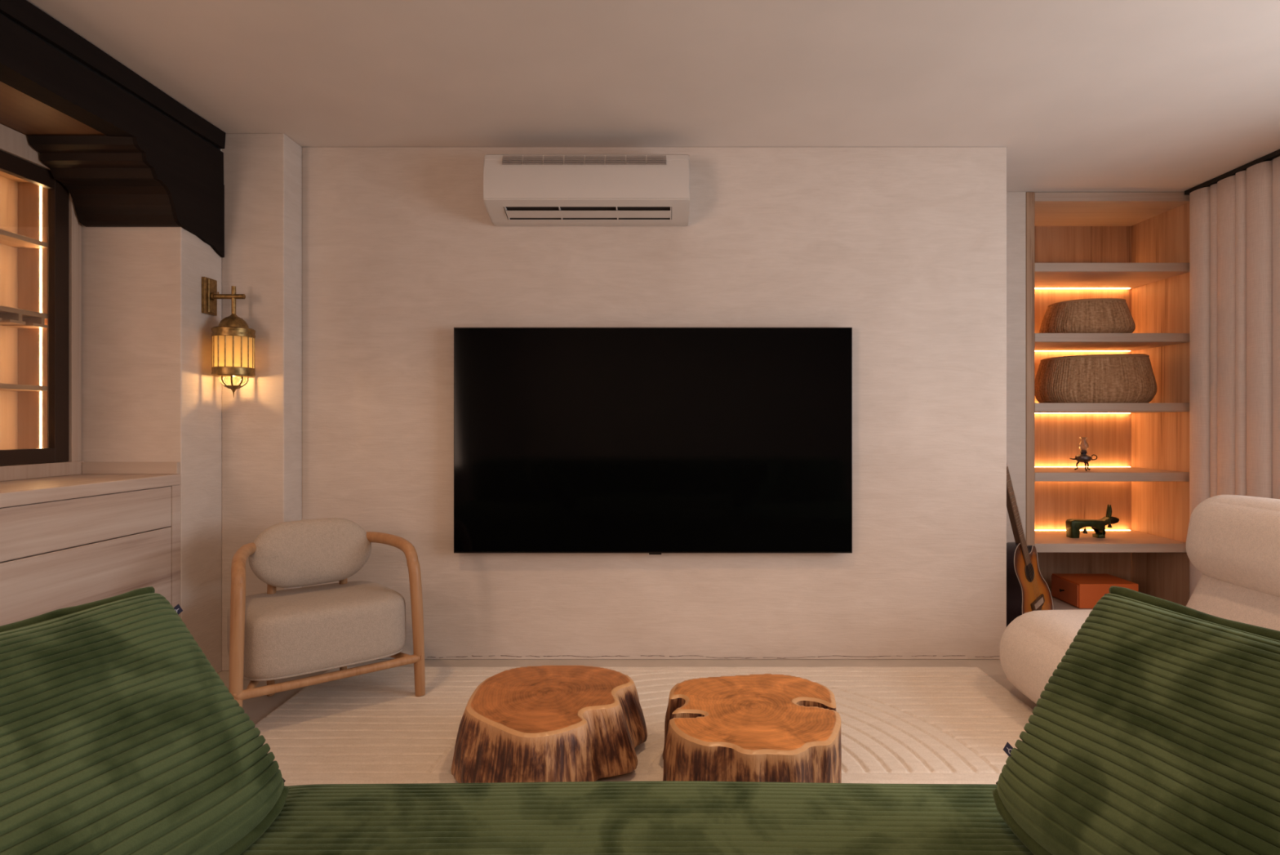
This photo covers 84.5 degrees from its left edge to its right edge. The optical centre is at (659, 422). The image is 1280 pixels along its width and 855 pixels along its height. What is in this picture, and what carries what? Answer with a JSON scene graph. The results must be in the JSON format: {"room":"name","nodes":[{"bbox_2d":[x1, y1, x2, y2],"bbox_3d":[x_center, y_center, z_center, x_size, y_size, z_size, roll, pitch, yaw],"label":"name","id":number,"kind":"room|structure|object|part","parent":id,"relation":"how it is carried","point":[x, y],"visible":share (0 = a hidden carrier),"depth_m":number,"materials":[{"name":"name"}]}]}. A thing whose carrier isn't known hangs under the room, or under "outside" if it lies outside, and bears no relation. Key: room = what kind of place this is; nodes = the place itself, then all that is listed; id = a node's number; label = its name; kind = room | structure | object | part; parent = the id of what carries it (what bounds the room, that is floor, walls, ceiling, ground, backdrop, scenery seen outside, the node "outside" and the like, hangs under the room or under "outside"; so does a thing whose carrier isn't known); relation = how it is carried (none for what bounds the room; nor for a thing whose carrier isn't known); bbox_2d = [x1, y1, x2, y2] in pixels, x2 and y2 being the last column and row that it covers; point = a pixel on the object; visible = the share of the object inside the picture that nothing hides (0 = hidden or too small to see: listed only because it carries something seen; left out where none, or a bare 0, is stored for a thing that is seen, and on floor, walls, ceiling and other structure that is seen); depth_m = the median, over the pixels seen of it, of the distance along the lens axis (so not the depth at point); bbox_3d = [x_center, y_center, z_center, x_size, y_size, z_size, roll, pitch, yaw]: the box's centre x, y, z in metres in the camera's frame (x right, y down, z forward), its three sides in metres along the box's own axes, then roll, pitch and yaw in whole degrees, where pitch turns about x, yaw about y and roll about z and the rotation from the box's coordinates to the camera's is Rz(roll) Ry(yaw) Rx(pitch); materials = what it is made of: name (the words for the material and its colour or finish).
{"room":"living room","nodes":[
{"label":"living room","id":0,"kind":"room"},
{"bbox_2d":[81,148,222,672],"bbox_3d":[-2.245,-0.088,3.392,0.710,2.323,1.216,0,0,0],"label":"wall pier","id":1,"kind":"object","parent":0,"point":[150,393],"visible":0.14,"depth_m":2.78,"materials":[{"name":"paint"}]},
{"bbox_2d":[27,135,224,257],"bbox_3d":[-2.068,-0.870,2.777,0.388,0.315,0.514,0,0,0],"label":"bracket","id":2,"kind":"object","parent":1,"relation":"attached to","point":[111,181],"visible":1,"depth_m":2.71,"materials":[{"name":"black wood"}]},
{"bbox_3d":[-1.881,-0.870,2.777,0.014,0.315,0.514,0,0,0],"label":"plate","id":3,"kind":"part","parent":2,"relation":"part of","materials":[{"name":"black wood"}]},
{"bbox_2d":[201,276,255,397],"bbox_3d":[-1.795,-0.353,2.945,0.190,0.498,0.160,0,0,0],"label":"wall lantern","id":4,"kind":"object","parent":1,"relation":"attached to","point":[233,340],"visible":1,"depth_m":2.90,"materials":[{"name":"gold metal"}]},
{"bbox_3d":[-1.879,-0.527,2.945,0.020,0.150,0.080,0,0,0],"label":"plate","id":5,"kind":"part","parent":4,"relation":"part of","materials":[{"name":"gold metal"}]},
{"bbox_3d":[-1.812,-0.292,2.880,0.027,0.134,0.002,0,0,26],"label":"glass panel","id":6,"kind":"part","parent":4,"relation":"part of","materials":[{"name":"yellow glass"}]},
{"bbox_3d":[-1.785,-0.292,2.873,0.027,0.134,0.002,0,0,4],"label":"glass panel","id":7,"kind":"part","parent":4,"relation":"part of","materials":[{"name":"yellow glass"}]},
{"bbox_3d":[-1.757,-0.292,2.877,0.027,0.134,0.002,0,0,-19],"label":"glass panel","id":8,"kind":"part","parent":4,"relation":"part of","materials":[{"name":"yellow glass"}]},
{"bbox_3d":[-1.803,-0.527,2.945,0.134,0.021,0.021,0,0,0],"label":"arm","id":9,"kind":"part","parent":4,"relation":"part of","materials":[{"name":"gold metal"}]},
{"bbox_3d":[-1.780,-0.513,2.945,0.017,0.115,0.017,0,0,0],"label":"hanger rod","id":10,"kind":"part","parent":4,"relation":"part of","materials":[{"name":"gold metal"}]},
{"bbox_3d":[-1.732,-0.292,2.891,0.027,0.134,0.002,0,0,-41],"label":"glass panel","id":11,"kind":"part","parent":4,"relation":"part of","materials":[{"name":"yellow glass"}]},
{"bbox_3d":[-1.715,-0.292,2.913,0.002,0.134,0.027,0,0,26],"label":"glass panel","id":12,"kind":"part","parent":4,"relation":"part of","materials":[{"name":"yellow glass"}]},
{"bbox_3d":[-1.708,-0.292,2.940,0.002,0.134,0.027,0,0,4],"label":"glass panel","id":13,"kind":"part","parent":4,"relation":"part of","materials":[{"name":"yellow glass"}]},
{"bbox_3d":[-1.712,-0.292,2.968,0.002,0.134,0.027,0,0,-19],"label":"glass panel","id":14,"kind":"part","parent":4,"relation":"part of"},
{"bbox_2d":[222,133,302,671],"bbox_3d":[-1.755,-0.088,3.520,0.270,2.323,0.960,0,0,0],"label":"wall","id":15,"kind":"structure","parent":0,"point":[262,424],"depth_m":3.04,"materials":[{"name":"paint"}]},
{"bbox_2d":[217,658,1036,724],"bbox_3d":[0.175,1.123,0.875,5.850,0.100,7.050,0,0,0],"label":"floor","id":16,"kind":"structure","parent":0,"point":[257,708],"depth_m":3.13,"materials":[{"name":"brown wood"}]},
{"bbox_2d":[0,484,180,626],"bbox_3d":[-2.241,0.659,1.541,0.698,0.828,2.482,0,0,0],"label":"base cabinet","id":17,"kind":"object","parent":16,"relation":"on","point":[61,553],"visible":0.46,"depth_m":2.33,"materials":[{"name":"brown wood"}]},
{"bbox_3d":[-1.903,0.571,2.126,0.020,0.334,1.212,0,0,0],"label":"drawer","id":18,"kind":"part","parent":17,"relation":"part of","materials":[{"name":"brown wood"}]},
{"bbox_3d":[-1.903,0.324,2.126,0.020,0.154,1.212,0,0,0],"label":"drawer","id":19,"kind":"part","parent":17,"relation":"part of","materials":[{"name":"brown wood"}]},
{"bbox_2d":[0,462,180,507],"bbox_3d":[-2.243,0.200,1.542,0.705,0.090,2.484,0,0,0],"label":"countertop","id":20,"kind":"structure","parent":17,"relation":"on","point":[96,478],"depth_m":2.47,"materials":[{"name":"brown wood"}]},
{"bbox_2d":[0,124,84,480],"bbox_3d":[-2.362,-0.414,2.131,0.185,1.232,1.302,0,0,0],"label":"display cabinet","id":21,"kind":"object","parent":20,"relation":"on","point":[41,228],"visible":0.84,"depth_m":2.67,"materials":[{"name":"brown wood"}]},
{"bbox_3d":[-2.445,-0.397,2.100,0.020,1.080,1.200,0,0,0],"label":"panel","id":22,"kind":"part","parent":21,"relation":"part of","materials":[{"name":"brown wood"}]},
{"bbox_3d":[-2.378,-0.924,2.086,0.113,0.025,1.172,0,0,0],"label":"panel","id":23,"kind":"part","parent":21,"relation":"part of","materials":[{"name":"brown wood"}]},
{"bbox_2d":[0,382,48,391],"bbox_3d":[-2.372,-0.129,2.111,0.124,0.018,1.121,0,0,0],"label":"shelf","id":24,"kind":"object","parent":21,"relation":"attached to","point":[3,386],"depth_m":2.60,"materials":[{"name":"brown wood"}]},
{"bbox_2d":[0,305,48,319],"bbox_3d":[-2.372,-0.402,2.111,0.124,0.018,1.121,0,0,0],"label":"shelf","id":25,"kind":"object","parent":21,"relation":"attached to","point":[6,312],"depth_m":2.56,"materials":[{"name":"brown wood"}]},
{"bbox_2d":[0,229,48,248],"bbox_3d":[-2.372,-0.670,2.111,0.124,0.018,1.121,0,0,0],"label":"shelf","id":26,"kind":"object","parent":21,"relation":"attached to","point":[8,239],"depth_m":2.59,"materials":[{"name":"brown wood"}]},
{"bbox_3d":[-2.378,-0.397,2.686,0.113,1.080,0.028,0,0,0],"label":"panel","id":27,"kind":"part","parent":21,"relation":"part of","materials":[{"name":"brown wood"}]},
{"bbox_2d":[240,780,1034,854],"bbox_3d":[0.000,0.703,0.386,3.500,0.740,1.873,0,0,0],"label":"sofa","id":28,"kind":"object","parent":16,"relation":"on","point":[628,817],"visible":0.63,"depth_m":1.11,"materials":[{"name":"green fabric"}]},
{"bbox_2d":[0,586,288,854],"bbox_3d":[-0.822,0.461,0.902,0.352,0.356,0.642,0,0,16],"label":"cushion","id":29,"kind":"object","parent":28,"relation":"on","point":[119,735],"visible":1,"depth_m":0.96,"materials":[{"name":"green fabric"}]},
{"bbox_2d":[991,586,1279,854],"bbox_3d":[0.739,0.454,0.877,0.313,0.358,0.635,0,0,-16],"label":"cushion","id":30,"kind":"object","parent":28,"relation":"on","point":[1156,731],"visible":1,"depth_m":0.93,"materials":[{"name":"green fabric"}]},
{"bbox_2d":[254,666,1033,786],"bbox_3d":[-0.019,1.069,2.062,2.825,0.017,2.025,0,0,0],"label":"rug","id":31,"kind":"object","parent":16,"relation":"on","point":[909,724],"visible":0.36,"depth_m":2.49,"materials":[{"name":"beige carpet"}]},
{"bbox_2d":[226,517,425,706],"bbox_3d":[-1.325,0.730,2.735,0.662,0.684,0.527,0,0,-39],"label":"armchair","id":32,"kind":"object","parent":31,"relation":"on","point":[272,634],"visible":1,"depth_m":2.63,"materials":[{"name":"beige fabric"}]},
{"bbox_3d":[-1.421,0.800,2.373,0.046,0.519,0.080,0,0,-22],"label":"leg","id":33,"kind":"part","parent":32,"relation":"part of","materials":[{"name":"brown wood"}]},
{"bbox_3d":[-1.463,0.911,2.571,0.028,0.028,0.418,0,0,-22],"label":"rail","id":34,"kind":"part","parent":32,"relation":"part of","materials":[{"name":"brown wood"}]},
{"bbox_3d":[-1.524,0.787,2.770,0.048,0.570,0.032,0,0,33],"label":"leg","id":35,"kind":"part","parent":32,"relation":"part of","materials":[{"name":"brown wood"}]},
{"bbox_3d":[-1.388,0.516,2.813,0.447,0.256,0.134,0,0,-39],"label":"backrest","id":36,"kind":"part","parent":32,"relation":"part of","materials":[{"name":"beige fabric"}]},
{"bbox_3d":[-1.325,0.786,2.735,0.576,0.252,0.527,0,0,-39],"label":"seat","id":37,"kind":"part","parent":32,"relation":"part of","materials":[{"name":"beige fabric"}]},
{"bbox_3d":[-1.315,0.506,2.722,0.638,0.106,0.413,0,0,-39],"label":"arm rail","id":38,"kind":"part","parent":32,"relation":"part of","materials":[{"name":"brown wood"}]},
{"bbox_3d":[-1.174,0.911,2.548,0.514,0.039,0.425,0,0,0],"label":"rail","id":39,"kind":"part","parent":32,"relation":"part of","materials":[{"name":"brown wood"}]},
{"bbox_3d":[-1.318,0.781,2.936,0.032,0.557,0.048,0,0,-21],"label":"leg","id":40,"kind":"part","parent":32,"relation":"part of","materials":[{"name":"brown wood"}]},
{"bbox_3d":[-1.137,0.911,2.836,0.418,0.028,0.028,0,0,34],"label":"rail","id":41,"kind":"part","parent":32,"relation":"part of","materials":[{"name":"brown wood"}]},
{"bbox_3d":[-0.951,0.800,2.753,0.079,0.519,0.045,0,0,34],"label":"leg","id":42,"kind":"part","parent":32,"relation":"part of","materials":[{"name":"brown wood"}]},
{"bbox_2d":[450,665,647,782],"bbox_3d":[-0.331,0.950,2.166,0.584,0.218,0.635,0,0,0],"label":"table","id":43,"kind":"object","parent":31,"relation":"on","point":[530,723],"visible":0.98,"depth_m":2.06,"materials":[{"name":"bark"},{"name":"cut end-grain wood"}]},
{"bbox_2d":[662,673,841,782],"bbox_3d":[0.277,0.947,2.062,0.544,0.224,0.603,0,0,0],"label":"table","id":44,"kind":"object","parent":31,"relation":"on","point":[768,727],"visible":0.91,"depth_m":1.93,"materials":[{"name":"wood"},{"name":"bark"}]},
{"bbox_2d":[1006,462,1053,626],"bbox_3d":[1.838,0.589,3.578,0.382,0.982,0.207,0,0,-43],"label":"acoustic guitar","id":45,"kind":"object","parent":16,"relation":"on","point":[1027,590],"visible":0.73,"depth_m":3.50,"materials":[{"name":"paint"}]},
{"bbox_2d":[1026,191,1189,609],"bbox_3d":[2.450,-0.087,4.065,0.925,2.321,0.510,0,0,0],"label":"bookcase","id":46,"kind":"object","parent":16,"relation":"on","point":[1132,246],"visible":0.46,"depth_m":4.08,"materials":[{"name":"brown wood"}]},
{"bbox_3d":[2.010,-0.087,4.065,0.046,2.321,0.510,0,0,0],"label":"panel","id":47,"kind":"part","parent":46,"relation":"part of","materials":[{"name":"brown wood"}]},
{"bbox_2d":[1034,288,1130,288],"bbox_3d":[2.450,-0.816,4.284,0.827,0.003,0.011,0,0,0],"label":"light","id":48,"kind":"object","parent":46,"relation":"attached to","point":[1034,288],"depth_m":4.28,"materials":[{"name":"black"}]},
{"bbox_2d":[1034,466,1130,466],"bbox_3d":[2.450,0.268,4.284,0.827,0.003,0.011,0,0,0],"label":"light","id":49,"kind":"object","parent":46,"relation":"on","point":[1034,466],"depth_m":4.28,"materials":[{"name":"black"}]},
{"bbox_2d":[1034,529,1130,530],"bbox_3d":[2.450,0.653,4.284,0.827,0.003,0.011,0,0,0],"label":"light","id":50,"kind":"object","parent":46,"relation":"on","point":[1034,530],"depth_m":4.28,"materials":[{"name":"yellow"}]},
{"bbox_3d":[2.458,-0.063,4.310,0.851,2.272,0.020,0,0,0],"label":"panel","id":51,"kind":"part","parent":46,"relation":"part of","materials":[{"name":"brown wood"}]},
{"bbox_2d":[1069,436,1097,471],"bbox_3d":[2.398,0.176,3.980,0.136,0.188,0.087,0,0,30],"label":"oil lamp","id":52,"kind":"object","parent":46,"relation":"on","point":[1083,456],"visible":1,"depth_m":3.96,"materials":[{"name":"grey metal"}]},
{"bbox_2d":[1039,297,1135,333],"bbox_3d":[2.444,-0.591,4.031,0.484,0.209,0.338,0,0,0],"label":"basket","id":53,"kind":"object","parent":46,"relation":"on","point":[1105,315],"visible":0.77,"depth_m":3.89,"materials":[{"name":"brown wicker"}]},
{"bbox_2d":[1065,503,1119,537],"bbox_3d":[2.475,0.561,4.020,0.281,0.188,0.060,0,0,0],"label":"animal figurine","id":54,"kind":"object","parent":46,"relation":"on","point":[1073,526],"visible":1,"depth_m":3.99,"materials":[{"name":"green metal"}]},
{"bbox_2d":[1051,573,1138,608],"bbox_3d":[2.437,0.945,3.970,0.350,0.132,0.270,0,0,0],"label":"drawer box","id":55,"kind":"object","parent":46,"relation":"on","point":[1081,590],"visible":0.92,"depth_m":3.89,"materials":[{"name":"orange paint"}]},
{"bbox_3d":[2.286,0.946,3.970,0.006,0.119,0.256,0,0,0],"label":"drawer","id":56,"kind":"part","parent":55,"relation":"part of","materials":[{"name":"orange paint"}]},
{"bbox_2d":[1034,353,1157,402],"bbox_3d":[2.488,-0.247,4.031,0.639,0.278,0.354,0,0,0],"label":"basket","id":57,"kind":"object","parent":46,"relation":"on","point":[1127,377],"visible":0.91,"depth_m":3.88,"materials":[{"name":"beige wicker"}]},
{"bbox_3d":[2.458,0.679,4.051,0.850,0.048,0.478,0,0,0],"label":"shelf","id":58,"kind":"part","parent":46,"relation":"part of","materials":[{"name":"brown wood"}]},
{"bbox_3d":[2.458,-1.224,4.066,0.851,0.049,0.508,0,0,0],"label":"panel","id":59,"kind":"part","parent":46,"relation":"part of","materials":[{"name":"brown wood"}]},
{"bbox_3d":[2.458,0.294,4.051,0.850,0.048,0.478,0,0,0],"label":"shelf","id":60,"kind":"part","parent":46,"relation":"part of","materials":[{"name":"brown wood"}]},
{"bbox_3d":[2.458,-0.083,4.051,0.850,0.048,0.478,0,0,0],"label":"shelf","id":61,"kind":"part","parent":46,"relation":"part of","materials":[{"name":"brown wood"}]},
{"bbox_3d":[2.458,-0.461,4.051,0.850,0.048,0.478,0,0,0],"label":"shelf","id":62,"kind":"part","parent":46,"relation":"part of","materials":[{"name":"brown wood"}]},
{"bbox_3d":[2.458,-0.842,4.056,0.850,0.048,0.488,0,0,0],"label":"shelf","id":63,"kind":"part","parent":46,"relation":"part of","materials":[{"name":"brown wood"}]},
{"bbox_3d":[2.898,-0.087,4.065,0.028,2.321,0.510,0,0,0],"label":"panel","id":64,"kind":"part","parent":46,"relation":"part of","materials":[{"name":"brown wood"}]},
{"bbox_2d":[999,494,1279,702],"bbox_3d":[1.861,0.671,2.430,1.116,0.799,0.824,0,0,0],"label":"lounge chair","id":65,"kind":"object","parent":16,"relation":"on","point":[1233,540],"visible":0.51,"depth_m":2.53,"materials":[{"name":"white fabric"}]},
{"bbox_3d":[1.735,0.888,2.430,0.864,0.360,0.824,0,0,0],"label":"seat","id":66,"kind":"part","parent":65,"relation":"part of","materials":[{"name":"white fabric"}]},
{"bbox_3d":[2.200,0.773,2.430,0.412,0.496,0.824,0,0,0],"label":"backrest","id":67,"kind":"part","parent":65,"relation":"part of","materials":[{"name":"white fabric"}]},
{"bbox_2d":[26,0,1279,192],"bbox_3d":[0.175,-1.300,0.875,5.850,0.100,7.050,0,0,0],"label":"ceiling","id":68,"kind":"structure","parent":0,"point":[1080,95],"depth_m":2.52,"materials":[{"name":"paint"}]},
{"bbox_2d":[0,0,226,184],"bbox_3d":[-2.223,-1.134,1.618,0.715,0.229,2.836,0,0,0],"label":"ceiling beam","id":69,"kind":"structure","parent":68,"relation":"attached to","point":[54,81],"depth_m":2.35,"materials":[{"name":"black wood"}]},
{"bbox_2d":[1184,149,1279,195],"bbox_3d":[2.853,-1.239,3.050,0.035,0.020,1.500,0,0,0],"label":"track","id":70,"kind":"object","parent":68,"relation":"attached to","point":[1274,154],"visible":0.8,"depth_m":3.47,"materials":[{"name":"black metal"}]},
{"bbox_2d":[1189,155,1279,598],"bbox_3d":[2.852,-0.083,3.061,0.063,2.281,1.428,0,0,0],"label":"curtain","id":71,"kind":"object","parent":70,"relation":"hanging from","point":[1234,221],"visible":0.6,"depth_m":3.46,"materials":[{"name":"fabric"}]},
{"bbox_2d":[302,146,1006,658],"bbox_3d":[-0.022,-0.088,3.795,3.195,2.323,1.210,0,0,0],"label":"wall","id":72,"kind":"structure","parent":0,"point":[904,248],"depth_m":3.19,"materials":[{"name":"paint"}]},
{"bbox_2d":[483,154,689,226],"bbox_3d":[-0.307,-1.020,3.079,0.875,0.266,0.220,0,0,0],"label":"air conditioner","id":73,"kind":"object","parent":72,"relation":"attached to","point":[519,189],"visible":1,"depth_m":2.98,"materials":[{"name":"white plastic"}]},
{"bbox_2d":[502,155,666,164],"bbox_3d":[-0.317,-1.113,2.986,0.694,0.044,0.032,0,0,0],"label":"grille","id":74,"kind":"object","parent":73,"relation":"attached to","point":[506,159],"depth_m":2.98,"materials":[{"name":"grey plastic"}]},
{"bbox_3d":[-0.307,-1.032,2.981,0.867,0.170,0.023,0,0,0],"label":"panel","id":75,"kind":"part","parent":73,"relation":"part of","materials":[{"name":"white plastic"}]},
{"bbox_2d":[505,206,671,219],"bbox_3d":[-0.306,-0.916,3.064,0.721,0.038,0.105,0,0,0],"label":"vent","id":76,"kind":"object","parent":73,"relation":"attached to","point":[511,212],"depth_m":3.05,"materials":[{"name":"white plastic"}]},
{"bbox_2d":[453,327,852,554],"bbox_3d":[-0.028,0.081,3.157,1.771,1.009,0.065,0,0,0],"label":"television","id":77,"kind":"object","parent":72,"relation":"attached to","point":[651,440],"visible":1,"depth_m":3.12,"materials":[{"name":"black plastic"}]},
{"bbox_2d":[427,655,999,658],"bbox_3d":[0.251,1.061,3.191,2.601,0.014,0.005,0,0,0],"label":"trim","id":78,"kind":"structure","parent":72,"relation":"attached to","point":[467,655],"depth_m":3.19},
{"bbox_2d":[1006,191,1026,542],"bbox_3d":[1.780,-0.088,4.105,0.410,2.323,0.590,0,0,0],"label":"wall","id":79,"kind":"structure","parent":0,"point":[1015,201],"depth_m":3.81,"materials":[{"name":"paint"}]}
]}

